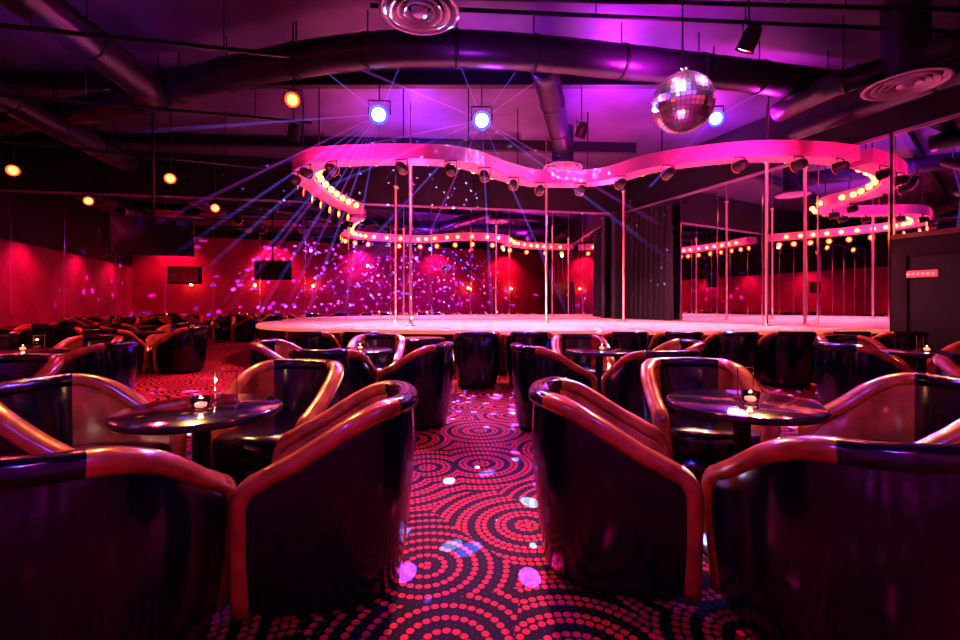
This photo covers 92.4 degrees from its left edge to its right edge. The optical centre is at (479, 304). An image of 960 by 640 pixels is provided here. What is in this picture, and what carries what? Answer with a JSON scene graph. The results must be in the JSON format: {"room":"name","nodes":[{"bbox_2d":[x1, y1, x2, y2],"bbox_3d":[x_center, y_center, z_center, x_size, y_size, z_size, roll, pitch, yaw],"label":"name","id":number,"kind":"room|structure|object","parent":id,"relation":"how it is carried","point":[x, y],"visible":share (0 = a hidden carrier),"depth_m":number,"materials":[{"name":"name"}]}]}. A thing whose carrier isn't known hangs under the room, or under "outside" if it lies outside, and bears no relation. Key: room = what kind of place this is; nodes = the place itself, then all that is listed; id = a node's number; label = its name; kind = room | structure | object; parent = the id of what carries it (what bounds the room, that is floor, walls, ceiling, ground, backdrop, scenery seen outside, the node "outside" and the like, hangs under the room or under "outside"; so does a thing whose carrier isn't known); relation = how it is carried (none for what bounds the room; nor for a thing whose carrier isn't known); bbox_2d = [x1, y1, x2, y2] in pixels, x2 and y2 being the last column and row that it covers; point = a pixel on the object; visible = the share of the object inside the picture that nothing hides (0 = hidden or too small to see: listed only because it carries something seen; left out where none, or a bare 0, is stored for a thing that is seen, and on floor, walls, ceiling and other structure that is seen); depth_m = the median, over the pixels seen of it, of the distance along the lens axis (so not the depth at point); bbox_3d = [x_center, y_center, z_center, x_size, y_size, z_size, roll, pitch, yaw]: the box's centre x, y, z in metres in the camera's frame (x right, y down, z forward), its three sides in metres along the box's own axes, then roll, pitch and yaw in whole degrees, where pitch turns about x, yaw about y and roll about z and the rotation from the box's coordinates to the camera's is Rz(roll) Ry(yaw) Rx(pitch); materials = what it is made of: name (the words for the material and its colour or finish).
{"room":"entertainment venue","nodes":[
{"label":"entertainment venue","id":0,"kind":"room"},
{"bbox_2d":[0,143,619,212],"bbox_3d":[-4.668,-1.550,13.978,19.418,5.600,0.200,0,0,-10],"label":"ceiling beam","id":1,"kind":"structure","parent":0,"point":[44,168],"depth_m":13.54,"materials":[{"name":"paint"}]},
{"bbox_2d":[0,189,611,347],"bbox_3d":[-4.616,-0.930,13.866,18.898,4.360,0.050,0,0,-10],"label":"wall","id":2,"kind":"structure","parent":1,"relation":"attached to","point":[259,260],"depth_m":13.66,"materials":[{"name":"red"}]},
{"bbox_2d":[168,266,200,283],"bbox_3d":[-8.440,-0.850,13.129,0.850,0.500,0.050,0,0,-10],"label":"wall-mounted television","id":3,"kind":"object","parent":2,"relation":"attached to","point":[176,274],"visible":1,"depth_m":13.11,"materials":[{"name":"black"}]},
{"bbox_2d":[134,348,818,639],"bbox_3d":[-1.000,1.300,7.000,27.000,0.100,19.000,0,0,0],"label":"floor","id":4,"kind":"structure","parent":0,"point":[475,566],"depth_m":2.18,"materials":[{"name":"carpet"}]},
{"bbox_2d":[0,333,18,349],"bbox_3d":[-6.825,0.821,6.267,0.734,0.857,0.754,0,0,-1],"label":"tub chair","id":5,"kind":"object","parent":4,"relation":"on","point":[8,341],"visible":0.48,"depth_m":6.33,"materials":[{"name":"black leather"}]},
{"bbox_2d":[0,353,64,381],"bbox_3d":[-3.602,0.821,3.415,0.754,0.857,0.734,0,0,-6],"label":"tub chair","id":6,"kind":"object","parent":4,"relation":"on","point":[22,365],"visible":0.34,"depth_m":3.67,"materials":[{"name":"black leather"}]},
{"bbox_2d":[0,348,68,353],"bbox_3d":[-4.950,0.874,5.000,0.730,0.752,0.730,0,0,0],"label":"cocktail table","id":7,"kind":"object","parent":4,"relation":"on","point":[49,350],"visible":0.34,"depth_m":5.01,"materials":[{"name":"grey"}]},
{"bbox_2d":[32,335,46,349],"bbox_3d":[-4.880,0.415,5.090,0.110,0.164,0.060,0,0,-14],"label":"holder","id":8,"kind":"object","parent":7,"relation":"on","point":[38,340],"visible":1,"depth_m":5.09,"materials":[{"name":"clear glass"}]},
{"bbox_2d":[17,325,55,347],"bbox_3d":[-8.525,0.821,8.676,0.734,0.857,0.754,0,0,-5],"label":"tub chair","id":9,"kind":"object","parent":4,"relation":"on","point":[26,336],"visible":0.34,"depth_m":8.51,"materials":[{"name":"black leather"}]},
{"bbox_2d":[53,321,77,345],"bbox_3d":[-10.025,0.821,10.875,0.734,0.857,0.754,0,0,0],"label":"tub chair","id":10,"kind":"object","parent":4,"relation":"on","point":[63,330],"visible":0.32,"depth_m":10.72,"materials":[{"name":"black leather"}]},
{"bbox_2d":[52,335,123,355],"bbox_3d":[-4.982,0.821,5.795,0.754,0.857,0.734,0,0,0],"label":"tub chair","id":11,"kind":"object","parent":4,"relation":"on","point":[74,343],"visible":0.23,"depth_m":5.98,"materials":[{"name":"black leather"}]},
{"bbox_2d":[0,373,186,457],"bbox_3d":[-2.115,0.821,2.401,0.734,0.857,0.754,0,0,3],"label":"tub chair","id":12,"kind":"object","parent":4,"relation":"on","point":[69,411],"visible":0.28,"depth_m":2.58,"materials":[{"name":"black leather"}]},
{"bbox_2d":[61,340,138,389],"bbox_3d":[-4.175,0.821,4.989,0.734,0.857,0.754,0,0,-5],"label":"tub chair","id":13,"kind":"object","parent":4,"relation":"on","point":[117,361],"visible":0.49,"depth_m":4.79,"materials":[{"name":"black leather"}]},
{"bbox_2d":[82,329,146,375],"bbox_3d":[-6.264,0.821,7.825,0.754,0.857,0.734,0,0,-6],"label":"tub chair","id":14,"kind":"object","parent":4,"relation":"on","point":[142,347],"visible":0.37,"depth_m":7.78,"materials":[{"name":"black leather"}]},
{"bbox_2d":[0,446,236,639],"bbox_3d":[-1.319,0.821,1.485,0.754,0.857,0.734,0,0,-3],"label":"tub chair","id":15,"kind":"object","parent":4,"relation":"on","point":[105,542],"visible":0.99,"depth_m":1.27,"materials":[{"name":"black leather"}]},
{"bbox_2d":[97,323,147,338],"bbox_3d":[-7.919,0.821,10.125,0.754,0.857,0.734,0,0,1],"label":"tub chair","id":16,"kind":"object","parent":4,"relation":"on","point":[128,327],"visible":0.18,"depth_m":9.85,"materials":[{"name":"black leather"}]},
{"bbox_2d":[130,331,165,373],"bbox_3d":[-6.300,0.874,8.600,0.730,0.752,0.730,0,0,0],"label":"cocktail table","id":17,"kind":"object","parent":4,"relation":"on","point":[142,334],"visible":0.55,"depth_m":8.55,"materials":[{"name":"grey"}]},
{"bbox_2d":[146,324,194,367],"bbox_3d":[-6.273,0.821,9.395,0.754,0.857,0.734,0,0,3],"label":"tub chair","id":18,"kind":"object","parent":4,"relation":"on","point":[168,328],"visible":0.3,"depth_m":9.35,"materials":[{"name":"black leather"}]},
{"bbox_2d":[152,326,208,373],"bbox_3d":[-5.525,0.821,8.608,0.734,0.857,0.754,0,0,6],"label":"tub chair","id":19,"kind":"object","parent":4,"relation":"on","point":[183,350],"visible":1,"depth_m":8.31,"materials":[{"name":"black leather"}]},
{"bbox_2d":[104,394,282,468],"bbox_3d":[-1.350,0.874,2.230,0.730,0.752,0.730,0,0,0],"label":"cocktail table","id":20,"kind":"object","parent":4,"relation":"on","point":[170,416],"visible":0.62,"depth_m":2.10,"materials":[{"name":"grey"}]},
{"bbox_2d":[190,395,210,410],"bbox_3d":[-1.330,0.464,2.190,0.084,0.066,0.084,0,0,-22],"label":"votive candle","id":21,"kind":"object","parent":20,"relation":"on","point":[200,402],"visible":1,"depth_m":2.16,"materials":[{"name":"clear glass"}]},
{"bbox_2d":[212,371,239,404],"bbox_3d":[-1.280,0.415,2.320,0.110,0.164,0.060,0,0,-14],"label":"holder","id":22,"kind":"object","parent":20,"relation":"on","point":[226,382],"visible":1,"depth_m":2.32,"materials":[{"name":"clear glass"}]},
{"bbox_2d":[248,339,301,365],"bbox_3d":[-2.165,0.821,5.150,0.734,0.857,0.754,0,0,0],"label":"tub chair","id":23,"kind":"object","parent":4,"relation":"on","point":[264,349],"visible":0.31,"depth_m":4.92,"materials":[{"name":"black leather"}]},
{"bbox_2d":[211,359,343,485],"bbox_3d":[-1.298,0.821,3.035,0.754,0.857,0.734,0,0,9],"label":"tub chair","id":24,"kind":"object","parent":4,"relation":"on","point":[306,388],"visible":0.48,"depth_m":3.04,"materials":[{"name":"black leather"}]},
{"bbox_2d":[285,331,341,348],"bbox_3d":[-2.601,0.821,7.121,0.754,0.857,0.734,0,0,2],"label":"tub chair","id":25,"kind":"object","parent":4,"relation":"on","point":[311,339],"visible":0.29,"depth_m":6.81,"materials":[{"name":"black leather"}]},
{"bbox_2d":[227,380,418,619],"bbox_3d":[-0.655,0.821,2.133,0.734,0.857,0.754,0,0,-10],"label":"tub chair","id":26,"kind":"object","parent":4,"relation":"on","point":[321,527],"visible":1,"depth_m":1.81,"materials":[{"name":"black leather"}]},
{"bbox_2d":[288,349,377,399],"bbox_3d":[-1.401,0.821,4.365,0.754,0.857,0.734,0,0,6],"label":"tub chair","id":27,"kind":"object","parent":4,"relation":"on","point":[360,372],"visible":0.35,"depth_m":4.09,"materials":[{"name":"black leather"}]},
{"bbox_2d":[333,347,392,355],"bbox_3d":[-1.350,0.874,5.150,0.730,0.752,0.730,0,0,0],"label":"cocktail table","id":28,"kind":"object","parent":4,"relation":"on","point":[376,350],"visible":0.3,"depth_m":5.04,"materials":[{"name":"grey"}]},
{"bbox_2d":[340,331,385,347],"bbox_3d":[-1.750,0.821,7.078,0.754,0.857,0.734,0,0,-1],"label":"tub chair","id":29,"kind":"object","parent":4,"relation":"on","point":[347,336],"visible":0.19,"depth_m":6.77,"materials":[{"name":"black leather"}]},
{"bbox_2d":[347,334,405,370],"bbox_3d":[-1.350,0.821,5.995,0.754,0.857,0.734,0,0,0],"label":"tub chair","id":30,"kind":"object","parent":4,"relation":"on","point":[396,342],"visible":0.35,"depth_m":6.21,"materials":[{"name":"black leather"}]},
{"bbox_2d":[376,341,454,429],"bbox_3d":[-0.646,0.821,4.846,0.734,0.857,0.754,0,0,14],"label":"tub chair","id":31,"kind":"object","parent":4,"relation":"on","point":[429,368],"visible":0.77,"depth_m":4.54,"materials":[{"name":"black leather"}]},
{"bbox_2d":[405,336,443,347],"bbox_3d":[-0.900,0.874,6.950,0.730,0.752,0.730,0,0,0],"label":"cocktail table","id":32,"kind":"object","parent":4,"relation":"on","point":[420,340],"visible":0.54,"depth_m":6.84,"materials":[{"name":"grey"}]},
{"bbox_2d":[452,331,500,388],"bbox_3d":[-0.049,0.821,7.095,0.754,0.857,0.734,0,0,-5],"label":"tub chair","id":33,"kind":"object","parent":4,"relation":"on","point":[476,355],"visible":0.97,"depth_m":6.80,"materials":[{"name":"black leather"}]},
{"bbox_2d":[504,331,552,386],"bbox_3d":[0.749,0.821,7.082,0.754,0.857,0.734,0,0,4],"label":"tub chair","id":34,"kind":"object","parent":4,"relation":"on","point":[542,339],"visible":0.47,"depth_m":6.79,"materials":[{"name":"black leather"}]},
{"bbox_2d":[510,343,597,431],"bbox_3d":[0.686,0.821,4.694,0.734,0.857,0.754,0,0,-22],"label":"tub chair","id":35,"kind":"object","parent":4,"relation":"on","point":[530,364],"visible":0.58,"depth_m":4.42,"materials":[{"name":"black leather"}]},
{"bbox_2d":[256,319,879,375],"bbox_3d":[0.698,0.850,10.869,12.216,0.800,7.340,0,0,-10],"label":"stage","id":36,"kind":"object","parent":4,"relation":"on","point":[446,329],"visible":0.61,"depth_m":9.21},
{"bbox_2d":[392,139,398,321],"bbox_3d":[-2.200,-1.950,12.000,0.220,4.800,0.220,0,0,0],"label":"pole","id":37,"kind":"object","parent":36,"relation":"on","point":[395,186],"depth_m":11.98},
{"bbox_2d":[406,104,415,325],"bbox_3d":[-1.500,-1.950,9.950,0.220,4.800,0.220,0,0,0],"label":"pole","id":38,"kind":"object","parent":36,"relation":"on","point":[410,166],"depth_m":9.92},
{"bbox_2d":[543,137,548,322],"bbox_3d":[1.720,-1.950,11.950,0.220,4.800,0.220,0,0,0],"label":"pole","id":39,"kind":"object","parent":36,"relation":"on","point":[546,321],"depth_m":11.93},
{"bbox_2d":[610,211,621,318],"bbox_3d":[4.500,-1.300,15.150,0.300,3.500,0.300,0,0,-10],"label":"structural column","id":40,"kind":"structure","parent":36,"relation":"on","point":[616,215],"depth_m":15.04,"materials":[{"name":"black"}]},
{"bbox_2d":[619,154,627,321],"bbox_3d":[3.900,-1.950,12.500,0.220,4.800,0.220,0,0,0],"label":"pole","id":41,"kind":"object","parent":36,"relation":"on","point":[623,191],"depth_m":12.48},
{"bbox_2d":[621,199,674,319],"bbox_3d":[5.012,-1.270,14.263,0.200,3.420,2.765,0,0,-20],"label":"stage curtain","id":42,"kind":"object","parent":36,"relation":"on","point":[648,233],"visible":0.84,"depth_m":13.97,"materials":[{"name":"black fabric"}]},
{"bbox_2d":[761,104,772,325],"bbox_3d":[6.200,-1.950,9.950,0.220,4.800,0.220,0,0,0],"label":"pole","id":43,"kind":"object","parent":36,"relation":"on","point":[766,164],"depth_m":9.92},
{"bbox_2d":[551,334,615,375],"bbox_3d":[1.300,0.821,5.965,0.754,0.857,0.734,0,0,0],"label":"tub chair","id":44,"kind":"object","parent":4,"relation":"on","point":[560,343],"visible":0.33,"depth_m":6.18,"materials":[{"name":"black leather"}]},
{"bbox_2d":[566,347,632,393],"bbox_3d":[1.320,0.874,5.100,0.730,0.752,0.730,0,0,0],"label":"cocktail table","id":45,"kind":"object","parent":4,"relation":"on","point":[598,354],"visible":0.65,"depth_m":5.04,"materials":[{"name":"grey"}]},
{"bbox_2d":[528,377,703,602],"bbox_3d":[0.605,0.821,2.243,0.734,0.857,0.754,0,0,11],"label":"tub chair","id":46,"kind":"object","parent":4,"relation":"on","point":[618,515],"visible":1,"depth_m":1.92,"materials":[{"name":"black leather"}]},
{"bbox_2d":[604,331,648,361],"bbox_3d":[2.201,0.821,7.091,0.754,0.857,0.734,0,0,-3],"label":"tub chair","id":47,"kind":"object","parent":4,"relation":"on","point":[634,341],"visible":0.27,"depth_m":6.76,"materials":[{"name":"black leather"}]},
{"bbox_2d":[601,349,699,418],"bbox_3d":[1.623,0.821,4.285,0.754,0.857,0.734,0,0,-11],"label":"tub chair","id":48,"kind":"object","parent":4,"relation":"on","point":[621,383],"visible":0.39,"depth_m":4.07,"materials":[{"name":"black leather"}]},
{"bbox_2d":[648,331,704,349],"bbox_3d":[3.049,0.821,7.122,0.754,0.857,0.734,0,0,5],"label":"tub chair","id":49,"kind":"object","parent":4,"relation":"on","point":[659,338],"visible":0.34,"depth_m":6.84,"materials":[{"name":"black leather"}]},
{"bbox_2d":[652,339,706,356],"bbox_3d":[2.115,0.821,5.150,0.734,0.857,0.754,0,0,0],"label":"tub chair","id":50,"kind":"object","parent":4,"relation":"on","point":[676,344],"visible":0.22,"depth_m":5.31,"materials":[{"name":"black leather"}]},
{"bbox_2d":[640,357,780,484],"bbox_3d":[1.502,0.821,3.165,0.754,0.857,0.734,0,0,9],"label":"tub chair","id":51,"kind":"object","parent":4,"relation":"on","point":[697,443],"visible":0.5,"depth_m":3.06,"materials":[{"name":"black leather"}]},
{"bbox_2d":[704,331,759,377],"bbox_3d":[3.850,0.821,7.085,0.754,0.857,0.734,0,0,-1],"label":"tub chair","id":52,"kind":"object","parent":4,"relation":"on","point":[741,348],"visible":0.64,"depth_m":6.77,"materials":[{"name":"black leather"}]},
{"bbox_2d":[666,389,830,556],"bbox_3d":[1.350,0.874,2.370,0.730,0.752,0.730,0,0,0],"label":"cocktail table","id":53,"kind":"object","parent":4,"relation":"on","point":[716,404],"visible":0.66,"depth_m":2.28,"materials":[{"name":"grey"}]},
{"bbox_2d":[733,367,753,399],"bbox_3d":[1.420,0.415,2.460,0.110,0.164,0.060,0,0,-14],"label":"holder","id":54,"kind":"object","parent":53,"relation":"on","point":[745,375],"visible":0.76,"depth_m":2.46,"materials":[{"name":"clear glass"}]},
{"bbox_2d":[741,390,760,403],"bbox_3d":[1.370,0.464,2.330,0.084,0.066,0.084,0,0,-22],"label":"votive candle","id":55,"kind":"object","parent":53,"relation":"on","point":[748,396],"visible":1,"depth_m":2.30,"materials":[{"name":"clear glass"}]},
{"bbox_2d":[755,331,816,387],"bbox_3d":[4.749,0.821,7.141,0.754,0.857,0.734,0,0,5],"label":"tub chair","id":56,"kind":"object","parent":4,"relation":"on","point":[785,359],"visible":0.88,"depth_m":6.86,"materials":[{"name":"black leather"}]},
{"bbox_2d":[701,435,959,639],"bbox_3d":[1.300,0.821,1.605,0.754,0.857,0.734,0,0,1],"label":"tub chair","id":57,"kind":"object","parent":4,"relation":"on","point":[809,537],"visible":0.99,"depth_m":1.34,"materials":[{"name":"black leather"}]},
{"bbox_2d":[811,331,871,382],"bbox_3d":[5.599,0.821,7.173,0.754,0.857,0.734,0,0,5],"label":"tub chair","id":58,"kind":"object","parent":4,"relation":"on","point":[862,333],"visible":0.17,"depth_m":6.88,"materials":[{"name":"black leather"}]},
{"bbox_2d":[817,335,908,366],"bbox_3d":[4.700,0.821,5.765,0.754,0.857,0.734,0,0,0],"label":"tub chair","id":59,"kind":"object","parent":4,"relation":"on","point":[846,339],"visible":0.22,"depth_m":5.95,"materials":[{"name":"black leather"}]},
{"bbox_2d":[813,341,915,405],"bbox_3d":[3.985,0.821,4.848,0.734,0.857,0.754,0,0,-6],"label":"tub chair","id":60,"kind":"object","parent":4,"relation":"on","point":[840,368],"visible":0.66,"depth_m":4.64,"materials":[{"name":"black leather"}]},
{"bbox_2d":[798,372,959,442],"bbox_3d":[2.295,0.821,2.450,0.734,0.857,0.754,0,0,0],"label":"tub chair","id":61,"kind":"object","parent":4,"relation":"on","point":[903,407],"visible":0.34,"depth_m":2.69,"materials":[{"name":"black leather"}]},
{"bbox_2d":[871,331,928,370],"bbox_3d":[6.400,0.821,7.109,0.754,0.857,0.734,0,0,-1],"label":"tub chair","id":62,"kind":"object","parent":4,"relation":"on","point":[893,339],"visible":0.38,"depth_m":6.79,"materials":[{"name":"black leather"}]},
{"bbox_2d":[879,348,959,372],"bbox_3d":[4.750,0.874,4.950,0.730,0.752,0.730,0,0,0],"label":"cocktail table","id":63,"kind":"object","parent":4,"relation":"on","point":[921,357],"visible":0.45,"depth_m":4.92,"materials":[{"name":"grey"}]},
{"bbox_2d":[915,341,959,373],"bbox_3d":[5.515,0.821,5.100,0.734,0.857,0.754,0,0,0],"label":"tub chair","id":64,"kind":"object","parent":4,"relation":"on","point":[931,367],"visible":0.14,"depth_m":5.38,"materials":[{"name":"black leather"}]},
{"bbox_2d":[932,353,959,376],"bbox_3d":[3.900,0.821,3.415,0.754,0.857,0.734,0,0,0],"label":"tub chair","id":65,"kind":"object","parent":4,"relation":"on","point":[946,363],"visible":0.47,"depth_m":3.55,"materials":[{"name":"black leather"}]},
{"bbox_2d":[0,0,958,169],"bbox_3d":[-1.000,-4.400,7.000,27.000,0.100,19.000,0,0,0],"label":"ceiling","id":66,"kind":"structure","parent":0,"point":[614,115],"depth_m":8.05,"materials":[{"name":"paint"}]},
{"bbox_2d":[4,124,22,175],"bbox_3d":[-9.492,-3.481,9.367,0.292,1.738,0.303,0,0,0],"label":"ceiling spotlight","id":67,"kind":"object","parent":66,"relation":"hanging from","point":[13,170],"depth_m":9.32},
{"bbox_2d":[0,56,138,172],"bbox_3d":[-8.303,-3.859,8.065,0.504,1.022,7.231,0,0,-10],"label":"air duct","id":68,"kind":"object","parent":66,"relation":"hanging from","point":[32,113],"visible":0.89,"depth_m":9.06,"materials":[{"name":"black"}]},
{"bbox_2d":[0,0,172,111],"bbox_3d":[-5.301,-3.873,4.765,0.546,0.993,6.558,0,0,-5],"label":"air duct","id":69,"kind":"object","parent":66,"relation":"hanging from","point":[107,57],"visible":0.84,"depth_m":6.31,"materials":[{"name":"black"}]},
{"bbox_2d":[0,111,262,169],"bbox_3d":[-8.500,-3.745,9.100,7.616,1.250,0.060,0,0,-23],"label":"rail","id":70,"kind":"object","parent":66,"relation":"hanging from","point":[1,140],"visible":0.88,"depth_m":9.56,"materials":[{"name":"black metal"}]},
{"bbox_2d":[0,0,288,57],"bbox_3d":[-6.250,-3.795,5.200,7.669,1.150,0.060,0,0,-12],"label":"rail","id":71,"kind":"object","parent":66,"relation":"hanging from","point":[2,25],"visible":1,"depth_m":5.64,"materials":[{"name":"black metal"}]},
{"bbox_2d":[108,112,194,256],"bbox_3d":[-6.407,-2.663,9.019,1.400,3.375,0.200,0,0,-20],"label":"television","id":72,"kind":"object","parent":66,"relation":"hanging from","point":[127,234],"visible":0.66,"depth_m":8.97,"materials":[{"name":"black"}]},
{"bbox_2d":[0,64,311,123],"bbox_3d":[-7.500,-3.795,7.100,9.265,1.150,0.060,0,0,-14],"label":"rail","id":73,"kind":"object","parent":66,"relation":"hanging from","point":[1,94],"visible":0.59,"depth_m":7.58,"materials":[{"name":"black metal"}]},
{"bbox_2d":[163,112,177,183],"bbox_3d":[-6.689,-3.480,9.959,0.274,1.741,0.303,0,0,0],"label":"ceiling spotlight","id":74,"kind":"object","parent":66,"relation":"hanging from","point":[170,178],"depth_m":9.92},
{"bbox_2d":[284,22,302,107],"bbox_3d":[-2.870,-3.679,7.074,0.264,1.343,0.299,0,0,0],"label":"ceiling spotlight","id":75,"kind":"object","parent":66,"relation":"hanging from","point":[291,99],"depth_m":7.01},
{"bbox_2d":[285,90,301,141],"bbox_3d":[-3.210,-3.572,7.911,0.255,1.557,0.280,0,0,0],"label":"ceiling spotlight","id":76,"kind":"object","parent":66,"relation":"hanging from","point":[293,134],"depth_m":7.84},
{"bbox_2d":[0,131,636,154],"bbox_3d":[-4.650,-4.210,11.900,17.728,0.260,0.160,0,0,-3],"label":"joist","id":77,"kind":"object","parent":66,"relation":"attached to","point":[161,139],"visible":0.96,"depth_m":11.90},
{"bbox_2d":[0,71,659,88],"bbox_3d":[-3.500,-4.210,8.600,20.000,0.260,0.160,0,0,0],"label":"joist","id":78,"kind":"object","parent":66,"relation":"attached to","point":[16,79],"visible":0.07,"depth_m":8.59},
{"bbox_2d":[368,78,390,124],"bbox_3d":[-1.660,-3.348,7.606,0.369,0.804,0.422,0,0,0],"label":"moving-head light","id":79,"kind":"object","parent":66,"relation":"hanging from","point":[378,114],"visible":1,"depth_m":7.49,"materials":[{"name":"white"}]},
{"bbox_2d":[379,0,459,35],"bbox_3d":[-0.690,-3.837,5.260,0.920,1.025,0.920,0,0,0],"label":"diffuser","id":80,"kind":"object","parent":66,"relation":"attached to","point":[415,17],"depth_m":5.33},
{"bbox_2d":[0,10,856,136],"bbox_3d":[-3.480,-3.927,8.160,19.605,0.886,2.726,0,0,8],"label":"air duct","id":81,"kind":"object","parent":66,"relation":"hanging from","point":[456,48],"visible":0.8,"depth_m":6.93,"materials":[{"name":"black"}]},
{"bbox_2d":[471,84,492,129],"bbox_3d":[0.030,-3.348,7.837,0.371,0.804,0.421,0,0,0],"label":"moving-head light","id":82,"kind":"object","parent":66,"relation":"hanging from","point":[481,120],"visible":1,"depth_m":7.72,"materials":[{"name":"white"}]},
{"bbox_2d":[531,72,571,155],"bbox_3d":[1.529,-3.970,9.290,0.462,0.801,4.214,0,0,15],"label":"air duct","id":83,"kind":"object","parent":66,"relation":"hanging from","point":[548,86],"visible":0.84,"depth_m":8.53,"materials":[{"name":"black"}]},
{"bbox_2d":[543,124,582,169],"bbox_3d":[2.030,-3.848,11.300,0.960,1.005,0.960,0,0,0],"label":"diffuser","id":84,"kind":"object","parent":83,"relation":"attached to","point":[566,162],"depth_m":11.13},
{"bbox_2d":[292,89,859,213],"bbox_3d":[0.835,-3.545,9.376,12.108,1.650,4.371,0,0,24],"label":"lighting truss","id":85,"kind":"structure","parent":66,"relation":"attached to","point":[773,151],"depth_m":8.77,"materials":[{"name":"metal"}]},
{"bbox_2d":[324,160,339,176],"bbox_3d":[-2.788,-2.583,8.665,0.256,0.277,0.275,0,0,0],"label":"spotlight","id":86,"kind":"object","parent":85,"relation":"hanging from","point":[334,170],"visible":1,"depth_m":8.61,"materials":[{"name":"black"}]},
{"bbox_2d":[395,158,408,174],"bbox_3d":[-1.460,-2.583,8.554,0.254,0.277,0.269,0,0,0],"label":"spotlight","id":87,"kind":"object","parent":85,"relation":"hanging from","point":[402,168],"visible":1,"depth_m":8.52,"materials":[{"name":"black"}]},
{"bbox_2d":[314,162,766,207],"bbox_3d":[0.840,-2.820,9.514,10.831,0.150,3.496,0,0,21],"label":"string lights","id":88,"kind":"object","parent":85,"relation":"attached to","point":[319,177],"visible":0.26,"depth_m":11.17,"materials":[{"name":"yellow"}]},
{"bbox_2d":[731,156,748,172],"bbox_3d":[4.772,-2.583,8.431,0.254,0.277,0.269,0,0,0],"label":"spotlight","id":89,"kind":"object","parent":85,"relation":"hanging from","point":[740,165],"visible":1,"depth_m":8.39,"materials":[{"name":"black"}]},
{"bbox_2d":[790,155,808,171],"bbox_3d":[5.818,-2.583,8.390,0.256,0.277,0.274,0,0,0],"label":"spotlight","id":90,"kind":"object","parent":85,"relation":"hanging from","point":[797,165],"visible":1,"depth_m":8.35,"materials":[{"name":"black"}]},
{"bbox_2d":[831,157,849,173],"bbox_3d":[6.669,-2.583,8.525,0.256,0.277,0.277,0,0,0],"label":"spotlight","id":91,"kind":"object","parent":85,"relation":"hanging from","point":[841,166],"visible":1,"depth_m":8.47,"materials":[{"name":"black"}]},
{"bbox_2d":[574,87,587,138],"bbox_3d":[1.890,-3.722,8.611,0.255,1.257,0.280,0,0,0],"label":"ceiling spotlight","id":92,"kind":"object","parent":66,"relation":"hanging from","point":[581,131],"depth_m":8.54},
{"bbox_2d":[370,3,948,33],"bbox_3d":[2.750,-4.220,6.600,8.521,0.300,0.060,0,0,-4],"label":"rail","id":93,"kind":"object","parent":66,"relation":"hanging from","point":[372,5],"visible":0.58,"depth_m":6.57,"materials":[{"name":"black metal"}]},
{"bbox_2d":[734,0,761,53],"bbox_3d":[3.090,-3.622,5.311,0.255,1.457,0.280,0,0,0],"label":"ceiling spotlight","id":94,"kind":"object","parent":93,"relation":"hanging from","point":[749,39],"depth_m":5.24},
{"bbox_2d":[651,0,715,134],"bbox_3d":[1.960,-3.007,4.450,0.573,2.687,0.573,0,0,0],"label":"ball","id":95,"kind":"object","parent":66,"relation":"hanging from","point":[685,100],"visible":1,"depth_m":4.26,"materials":[{"name":"metal"}]},
{"bbox_2d":[464,0,959,12],"bbox_3d":[3.550,-4.045,5.750,8.106,0.650,0.060,0,0,-2],"label":"rail","id":96,"kind":"object","parent":66,"relation":"hanging from","point":[845,6],"visible":1,"depth_m":5.73,"materials":[{"name":"black metal"}]},
{"bbox_2d":[706,47,724,126],"bbox_3d":[3.938,-3.658,7.758,0.318,1.383,0.410,0,0,0],"label":"moving-head light","id":97,"kind":"object","parent":66,"relation":"hanging from","point":[717,117],"visible":0.77,"depth_m":7.64,"materials":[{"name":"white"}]},
{"bbox_2d":[770,0,959,121],"bbox_3d":[6.437,-3.769,5.644,0.774,1.201,5.440,0,0,-30],"label":"air duct","id":98,"kind":"object","parent":66,"relation":"hanging from","point":[944,47],"visible":0.86,"depth_m":6.81,"materials":[{"name":"black"}]},
{"bbox_2d":[779,28,959,139],"bbox_3d":[7.574,-3.856,6.034,0.335,1.028,7.542,0,0,-19],"label":"air duct","id":99,"kind":"object","parent":66,"relation":"hanging from","point":[857,110],"visible":0.73,"depth_m":8.29,"materials":[{"name":"black"}]},
{"bbox_2d":[620,56,959,331],"bbox_3d":[8.078,-1.550,6.937,0.200,5.600,18.559,0,0,-20],"label":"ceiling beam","id":100,"kind":"structure","parent":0,"point":[641,191],"depth_m":9.60,"materials":[{"name":"paint"}]},
{"bbox_2d":[625,134,889,335],"bbox_3d":[6.117,-0.930,11.866,0.050,4.360,7.529,0,0,-20],"label":"mirror","id":101,"kind":"object","parent":100,"relation":"attached to","point":[829,233],"visible":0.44,"depth_m":10.07,"materials":[{"name":"silver glass"}]},
{"bbox_2d":[890,227,959,330],"bbox_3d":[8.363,0.000,5.710,0.160,2.500,5.454,0,0,-20],"label":"door frame","id":102,"kind":"structure","parent":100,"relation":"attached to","point":[948,237],"depth_m":8.05,"materials":[{"name":"black"}]},
{"bbox_2d":[901,247,959,349],"bbox_3d":[7.602,0.163,7.528,0.070,2.175,1.130,0,0,-20],"label":"door","id":103,"kind":"structure","parent":102,"relation":"attached to","point":[931,305],"depth_m":7.66,"materials":[{"name":"grey"}]},
{"bbox_2d":[906,269,937,277],"bbox_3d":[7.470,-0.530,7.803,0.020,0.120,0.460,0,0,-20],"label":"notice sign","id":104,"kind":"object","parent":103,"relation":"attached to","point":[918,273],"visible":1,"depth_m":7.77,"materials":[{"name":"red"}]},
{"bbox_2d":[893,112,959,234],"bbox_3d":[8.401,-2.180,5.724,0.050,1.860,5.484,0,0,-20],"label":"mirror","id":105,"kind":"object","parent":100,"relation":"attached to","point":[926,156],"visible":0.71,"depth_m":7.84,"materials":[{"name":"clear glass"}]},
{"bbox_2d":[860,0,954,100],"bbox_3d":[6.100,-3.737,6.600,1.000,1.225,1.000,0,0,0],"label":"diffuser","id":106,"kind":"object","parent":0,"point":[904,35],"depth_m":6.43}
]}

